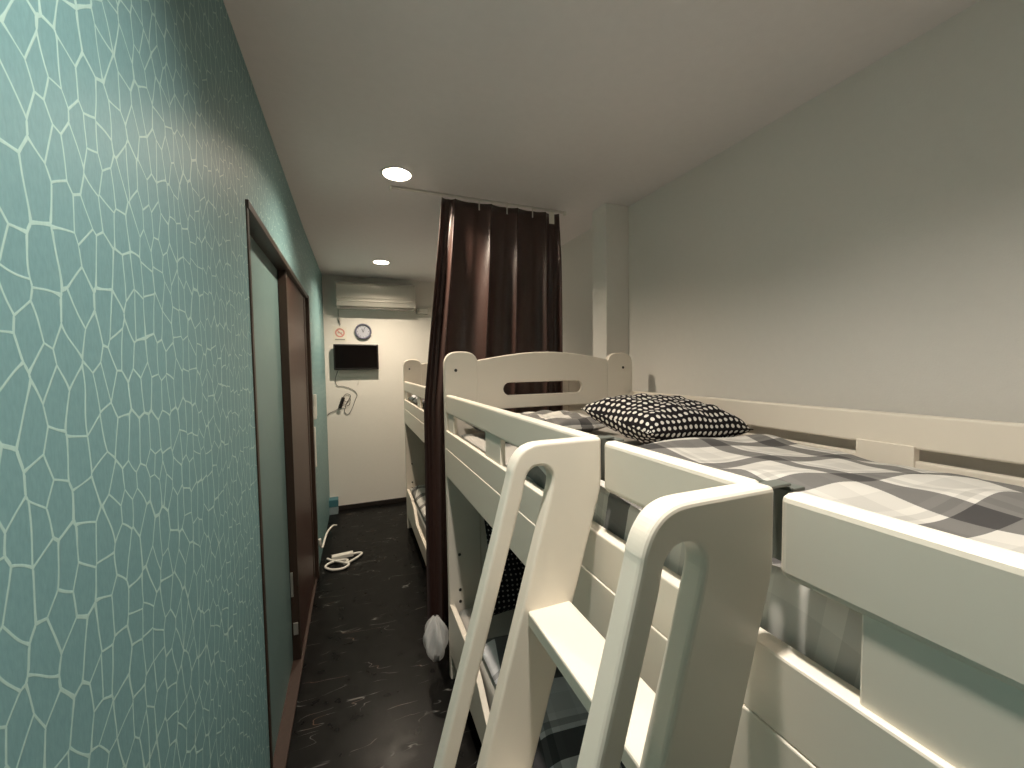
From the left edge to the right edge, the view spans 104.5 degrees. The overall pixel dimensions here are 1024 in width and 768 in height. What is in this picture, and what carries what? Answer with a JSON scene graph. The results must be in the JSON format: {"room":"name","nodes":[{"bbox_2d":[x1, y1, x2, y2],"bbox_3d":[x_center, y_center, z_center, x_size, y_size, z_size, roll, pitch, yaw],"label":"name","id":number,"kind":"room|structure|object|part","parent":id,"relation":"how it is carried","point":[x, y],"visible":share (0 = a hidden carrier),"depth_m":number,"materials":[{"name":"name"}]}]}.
{"room":"dormitory","nodes":[
{"label":"dormitory","id":0,"kind":"room"},
{"bbox_2d":[0,0,329,767],"bbox_3d":[-0.792,0.221,1.120,0.146,2.337,5.950,-2,3,-22],"label":"wall","id":1,"kind":"structure","parent":0,"point":[135,137],"depth_m":0.52,"materials":[{"name":"teal paint"}]},
{"bbox_2d":[250,236,292,755],"bbox_3d":[-0.986,0.417,1.647,0.006,1.877,1.042,-2,3,-22],"label":"door","id":2,"kind":"structure","parent":1,"relation":"in","point":[264,273],"depth_m":1.59,"materials":[{"name":"teal paint"}]},
{"bbox_2d":[245,199,319,767],"bbox_3d":[-1.075,0.400,1.921,0.078,1.913,1.649,-2,3,-22],"label":"trim","id":3,"kind":"structure","parent":1,"relation":"attached to","point":[255,228],"depth_m":1.30,"materials":[{"name":"brown wood"}]},
{"bbox_2d":[273,578,317,767],"bbox_3d":[-1.058,1.350,1.945,0.069,0.012,1.577,-2,3,-22],"label":"trim","id":4,"kind":"structure","parent":1,"relation":"attached to","point":[280,756],"depth_m":1.66,"materials":[{"name":"brown wood"}]},
{"bbox_2d":[277,270,315,659],"bbox_3d":[-1.207,0.391,2.256,0.036,1.874,0.806,-2,3,-22],"label":"door","id":5,"kind":"structure","parent":1,"relation":"in","point":[292,310],"depth_m":2.02,"materials":[{"name":"brown wood"}]},
{"bbox_3d":[-1.048,1.187,1.921,0.020,0.060,0.004,-2,3,-22],"label":"strike plate","id":6,"kind":"part","parent":5,"relation":"part of","materials":[{"name":"silver metal"}]},
{"bbox_2d":[313,394,316,419],"bbox_3d":[-1.396,0.162,2.805,0.022,0.175,0.060,-2,3,-22],"label":"remote holder","id":7,"kind":"object","parent":1,"relation":"attached to","point":[314,395],"visible":0.89,"depth_m":2.78,"materials":[{"name":"white plastic"}]},
{"bbox_2d":[314,427,316,466],"bbox_3d":[-1.378,0.441,2.773,0.014,0.280,0.025,-2,3,-22],"label":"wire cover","id":8,"kind":"object","parent":1,"relation":"attached to","point":[314,427],"visible":0.51,"depth_m":2.76,"materials":[{"name":"white plastic"}]},
{"bbox_2d":[318,524,336,548],"bbox_3d":[-1.372,1.113,2.954,0.027,0.083,0.403,-1,3,-9],"label":"power cable","id":9,"kind":"object","parent":1,"relation":"attached to","point":[320,543],"visible":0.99,"depth_m":2.84,"materials":[{"name":"white plastic"}]},
{"bbox_2d":[322,275,434,505],"bbox_3d":[-1.104,0.079,4.251,1.902,2.337,0.100,-2,3,-22],"label":"wall","id":10,"kind":"structure","parent":0,"point":[366,445],"depth_m":4.07,"materials":[{"name":"white paint"}]},
{"bbox_2d":[333,326,346,340],"bbox_3d":[-1.706,-0.496,3.929,0.124,0.147,0.005,-2,3,-22],"label":"no smoking sign","id":11,"kind":"object","parent":10,"relation":"attached to","point":[339,333],"visible":1,"depth_m":3.93,"materials":[{"name":"beige paper"}]},
{"bbox_2d":[333,344,378,369],"bbox_3d":[-1.556,-0.269,3.964,0.417,0.255,0.069,-2,3,-22],"label":"television","id":12,"kind":"object","parent":10,"relation":"attached to","point":[346,356],"visible":1,"depth_m":3.93,"materials":[{"name":"black plastic"}]},
{"bbox_2d":[327,371,356,415],"bbox_3d":[-1.692,0.085,3.938,0.285,0.455,0.038,-2,3,-22],"label":"power cable","id":13,"kind":"object","parent":12,"relation":"hanging from","point":[342,400],"visible":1,"depth_m":3.94,"materials":[{"name":"black plastic"}]},
{"bbox_2d":[355,323,371,338],"bbox_3d":[-1.502,-0.530,3.997,0.160,0.160,0.028,-2,3,-22],"label":"wall clock","id":14,"kind":"object","parent":10,"relation":"attached to","point":[362,331],"visible":1,"depth_m":4.00,"materials":[{"name":"grey plastic"}]},
{"bbox_2d":[338,497,406,509],"bbox_3d":[-1.007,1.224,4.277,1.771,0.045,0.012,-2,3,-22],"label":"baseboard","id":15,"kind":"structure","parent":10,"relation":"attached to","point":[395,500],"depth_m":4.10,"materials":[{"name":"black"}]},
{"bbox_2d":[335,281,415,311],"bbox_3d":[-1.357,-0.873,3.972,0.750,0.252,0.157,-2,3,-22],"label":"air conditioner","id":16,"kind":"object","parent":10,"relation":"attached to","point":[349,295],"visible":1,"depth_m":3.90,"materials":[{"name":"grey plastic"}]},
{"bbox_3d":[-1.330,-0.901,3.902,0.738,0.130,0.009,-2,3,-22],"label":"panel","id":17,"kind":"part","parent":16,"relation":"part of","materials":[{"name":"grey plastic"}]},
{"bbox_2d":[416,308,427,314],"bbox_3d":[-0.950,-0.768,4.194,0.120,0.060,0.054,-2,3,-22],"label":"pipe cover","id":18,"kind":"object","parent":10,"relation":"attached to","point":[423,311],"visible":1,"depth_m":4.17,"materials":[{"name":"grey plastic"}]},
{"bbox_2d":[286,501,481,767],"bbox_3d":[0.058,1.398,1.563,2.122,0.080,6.050,-2,3,-22],"label":"floor","id":19,"kind":"structure","parent":0,"point":[371,694],"depth_m":1.91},
{"bbox_2d":[329,497,338,514],"bbox_3d":[-1.762,1.202,3.909,0.092,0.145,0.106,-2,3,-22],"label":"storage box","id":20,"kind":"object","parent":19,"relation":"on","point":[333,501],"visible":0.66,"depth_m":3.87,"materials":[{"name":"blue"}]},
{"bbox_3d":[-1.762,1.164,3.907,0.092,0.070,0.106,-2,3,-22],"label":"lid","id":21,"kind":"part","parent":20,"relation":"part of","materials":[{"name":"teal plastic"}]},
{"bbox_2d":[324,551,362,570],"bbox_3d":[-1.234,1.298,2.912,0.262,0.031,0.239,-2,3,-22],"label":"power strip","id":22,"kind":"object","parent":19,"relation":"on","point":[341,557],"visible":1,"depth_m":2.92,"materials":[{"name":"white plastic"}]},
{"bbox_2d":[403,359,586,563],"bbox_3d":[-0.216,0.544,3.044,1.016,1.496,1.389,-2,3,-22],"label":"bunk bed","id":23,"kind":"object","parent":19,"relation":"on","point":[414,372],"visible":0.24,"depth_m":3.44,"materials":[{"name":"beige paint"}]},
{"bbox_3d":[-0.867,0.531,3.514,0.155,1.496,0.032,-2,3,-22],"label":"post","id":24,"kind":"part","parent":23,"relation":"part of","materials":[{"name":"beige paint"}]},
{"bbox_3d":[-0.679,0.301,2.848,0.026,0.122,1.325,-2,3,-22],"label":"rail","id":25,"kind":"part","parent":23,"relation":"part of","materials":[{"name":"beige paint"}]},
{"bbox_3d":[-0.680,0.200,2.844,0.025,0.080,1.325,-2,3,-22],"label":"rail","id":26,"kind":"part","parent":23,"relation":"part of","materials":[{"name":"beige paint"}]},
{"bbox_3d":[-0.678,0.044,2.837,0.026,0.083,1.323,-2,3,-22],"label":"guard rail","id":27,"kind":"part","parent":23,"relation":"part of","materials":[{"name":"beige paint"}]},
{"bbox_3d":[-0.668,1.068,2.884,0.022,0.236,1.325,-2,3,-22],"label":"rail","id":28,"kind":"part","parent":23,"relation":"part of","materials":[{"name":"beige paint"}]},
{"bbox_2d":[411,492,425,538],"bbox_3d":[-0.219,1.015,3.065,0.950,0.117,1.310,-2,3,-22],"label":"mattress","id":29,"kind":"object","parent":23,"relation":"on","point":[421,520],"visible":0.06,"depth_m":2.94,"materials":[{"name":"fabric"}]},
{"bbox_2d":[410,485,425,520],"bbox_3d":[-0.217,0.901,3.042,0.938,0.075,1.265,-2,3,-22],"label":"duvet","id":30,"kind":"object","parent":29,"relation":"on","point":[418,491],"visible":0.06,"depth_m":3.15,"materials":[{"name":"fabric"}]},
{"bbox_3d":[-0.467,0.736,3.683,0.714,0.660,0.020,-2,3,-22],"label":"headboard","id":31,"kind":"part","parent":23,"relation":"part of","materials":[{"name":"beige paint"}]},
{"bbox_3d":[-0.479,-0.095,3.644,0.714,0.267,0.022,-2,3,-22],"label":"headboard","id":32,"kind":"part","parent":23,"relation":"part of","materials":[{"name":"beige paint"}]},
{"bbox_3d":[0.026,-0.043,2.386,0.714,0.267,0.022,-2,3,-22],"label":"headboard","id":33,"kind":"part","parent":23,"relation":"part of","materials":[{"name":"beige paint"}]},
{"bbox_3d":[0.434,0.560,2.574,0.160,1.490,0.032,-2,3,-22],"label":"post","id":34,"kind":"part","parent":23,"relation":"part of","materials":[{"name":"beige paint"}]},
{"bbox_3d":[-0.230,0.218,3.028,0.950,0.112,1.310,-2,3,-22],"label":"mattress","id":35,"kind":"object","parent":23,"relation":"on","visible":0},
{"bbox_2d":[409,395,423,406],"bbox_3d":[-0.229,0.112,3.005,0.938,0.075,1.265,-2,3,-22],"label":"duvet","id":36,"kind":"object","parent":35,"relation":"on","point":[413,398],"visible":0.03,"depth_m":3.16,"materials":[{"name":"fabric"}]},
{"bbox_2d":[434,435,804,767],"bbox_3d":[-0.019,0.754,0.481,0.568,1.310,0.337,-2,3,-22],"label":"ladder","id":37,"kind":"object","parent":19,"relation":"on","point":[731,534],"visible":0.98,"depth_m":0.38,"materials":[{"name":"beige paint"}]},
{"bbox_2d":[443,351,1023,767],"bbox_3d":[0.571,0.628,0.993,1.016,1.496,2.152,-2,3,-22],"label":"bunk bed","id":38,"kind":"object","parent":19,"relation":"on","point":[942,676],"visible":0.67,"depth_m":0.38,"materials":[{"name":"beige paint"}]},
{"bbox_2d":[423,615,448,661],"bbox_3d":[-0.350,1.173,1.835,0.120,0.205,0.140,-2,3,-22],"label":"plastic bag","id":39,"kind":"object","parent":38,"relation":"hanging from","point":[436,635],"visible":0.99,"depth_m":1.79,"materials":[{"name":"white plastic"}]},
{"bbox_3d":[-0.222,0.601,1.816,0.155,1.496,0.032,-2,3,-22],"label":"post","id":40,"kind":"part","parent":38,"relation":"part of","materials":[{"name":"beige paint"}]},
{"bbox_3d":[0.119,1.153,0.833,0.022,0.236,2.088,-2,3,-22],"label":"rail","id":41,"kind":"part","parent":38,"relation":"part of","materials":[{"name":"beige paint"}]},
{"bbox_3d":[0.178,0.806,1.985,0.714,0.660,0.020,-2,3,-22],"label":"headboard","id":42,"kind":"part","parent":38,"relation":"part of","materials":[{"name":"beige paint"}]},
{"bbox_2d":[459,607,532,767],"bbox_3d":[0.577,1.099,1.016,0.951,0.117,2.072,-2,3,-22],"label":"mattress","id":43,"kind":"object","parent":38,"relation":"on","point":[500,625],"visible":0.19,"depth_m":1.65,"materials":[{"name":"fabric"}]},
{"bbox_2d":[484,519,524,615],"bbox_3d":[0.117,0.767,1.776,0.560,0.452,0.210,-2,3,-26],"label":"pillow","id":44,"kind":"object","parent":43,"relation":"on","point":[513,572],"visible":0.09,"depth_m":1.63,"materials":[{"name":"fabric"}]},
{"bbox_2d":[483,634,625,767],"bbox_3d":[0.625,1.001,0.885,0.933,0.077,1.780,-2,3,-22],"label":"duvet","id":45,"kind":"object","parent":43,"relation":"on","point":[559,745],"visible":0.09,"depth_m":1.14,"materials":[{"name":"fabric"}]},
{"bbox_3d":[-0.066,0.111,1.221,0.026,0.083,1.146,-2,3,-22],"label":"guard rail","id":46,"kind":"part","parent":38,"relation":"part of","materials":[{"name":"beige paint"}]},
{"bbox_3d":[0.166,-0.025,1.946,0.714,0.267,0.022,-2,3,-22],"label":"headboard","id":47,"kind":"part","parent":38,"relation":"part of","materials":[{"name":"beige paint"}]},
{"bbox_2d":[461,427,643,465],"bbox_3d":[0.574,0.303,0.983,0.933,0.112,2.072,-2,3,-22],"label":"mattress","id":48,"kind":"object","parent":38,"relation":"on","point":[477,439],"visible":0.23,"depth_m":1.60,"materials":[{"name":"fabric"}]},
{"bbox_2d":[466,410,606,431],"bbox_3d":[0.110,0.173,1.718,0.560,0.097,0.320,-2,3,-25],"label":"pillow","id":49,"kind":"object","parent":48,"relation":"on","point":[577,421],"visible":0.35,"depth_m":1.66,"materials":[{"name":"fabric"}]},
{"bbox_2d":[581,393,753,444],"bbox_3d":[0.560,0.126,1.465,0.487,0.177,0.367,-2,3,-25],"label":"pillow","id":50,"kind":"object","parent":48,"relation":"on","point":[644,418],"visible":0.85,"depth_m":1.34,"materials":[{"name":"fabric"}]},
{"bbox_2d":[526,434,1023,689],"bbox_3d":[0.695,0.240,0.636,0.942,0.166,1.326,-2,3,-22],"label":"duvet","id":51,"kind":"object","parent":48,"relation":"on","point":[826,631],"visible":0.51,"depth_m":0.68,"materials":[{"name":"fabric"}]},
{"bbox_3d":[0.574,0.578,2.135,0.160,1.490,0.032,-2,3,-22],"label":"post","id":52,"kind":"part","parent":38,"relation":"part of","materials":[{"name":"beige paint"}]},
{"bbox_3d":[0.108,0.386,0.797,0.026,0.122,2.088,-2,3,-22],"label":"rail","id":53,"kind":"part","parent":38,"relation":"part of","materials":[{"name":"beige paint"}]},
{"bbox_3d":[0.209,0.139,0.537,0.026,0.083,0.257,-2,3,-22],"label":"guard rail","id":54,"kind":"part","parent":38,"relation":"part of","materials":[{"name":"beige paint"}]},
{"bbox_3d":[1.024,0.122,1.154,0.026,0.091,2.088,-2,3,-22],"label":"guard rail","id":55,"kind":"part","parent":38,"relation":"part of","materials":[{"name":"beige paint"}]},
{"bbox_3d":[1.027,0.305,1.163,0.024,0.213,2.088,-2,3,-22],"label":"rail","id":56,"kind":"part","parent":38,"relation":"part of","materials":[{"name":"beige paint"}]},
{"bbox_3d":[0.383,0.157,0.103,0.026,0.083,0.614,-2,3,-22],"label":"guard rail","id":57,"kind":"part","parent":38,"relation":"part of","materials":[{"name":"beige paint"}]},
{"bbox_2d":[223,0,979,281],"bbox_3d":[0.024,-0.982,1.452,2.122,0.012,6.050,-2,3,-22],"label":"ceiling","id":58,"kind":"structure","parent":0,"point":[575,107],"depth_m":1.31,"materials":[{"name":"white painted plaster"}]},
{"bbox_2d":[372,260,389,264],"bbox_3d":[-1.129,-1.079,3.417,0.146,0.065,0.146,-2,3,-22],"label":"recessed light","id":59,"kind":"object","parent":58,"relation":"in","point":[380,262],"visible":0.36,"depth_m":3.46,"materials":[{"name":"white plastic"}]},
{"bbox_2d":[381,166,412,181],"bbox_3d":[-0.541,-1.015,1.860,0.146,0.065,0.146,-2,3,-22],"label":"recessed light","id":60,"kind":"object","parent":58,"relation":"in","point":[393,173],"visible":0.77,"depth_m":1.91,"materials":[{"name":"white plastic"}]},
{"bbox_2d":[389,185,565,215],"bbox_3d":[-0.147,-0.995,2.165,1.003,0.023,0.016,-2,3,-22],"label":"rail","id":61,"kind":"object","parent":58,"relation":"attached to","point":[391,187],"visible":1,"depth_m":2.13,"materials":[{"name":"white metal"}]},
{"bbox_2d":[424,197,562,622],"bbox_3d":[-0.089,0.149,2.217,0.827,2.298,0.091,-2,3,-22],"label":"curtain","id":62,"kind":"object","parent":61,"relation":"hanging from","point":[498,284],"visible":0.51,"depth_m":2.17,"materials":[{"name":"brown fabric"}]},
{"bbox_2d":[592,203,627,358],"bbox_3d":[0.590,0.143,2.373,0.156,2.337,0.140,-2,3,-22],"label":"wall column","id":63,"kind":"structure","parent":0,"point":[609,221],"depth_m":2.28,"materials":[{"name":"white paint"}]},
{"bbox_2d":[561,0,1023,477],"bbox_3d":[0.942,0.162,1.868,0.120,2.337,6.050,-2,3,-22],"label":"wall","id":64,"kind":"structure","parent":0,"point":[862,248],"depth_m":1.25,"materials":[{"name":"white paint"}]}
]}

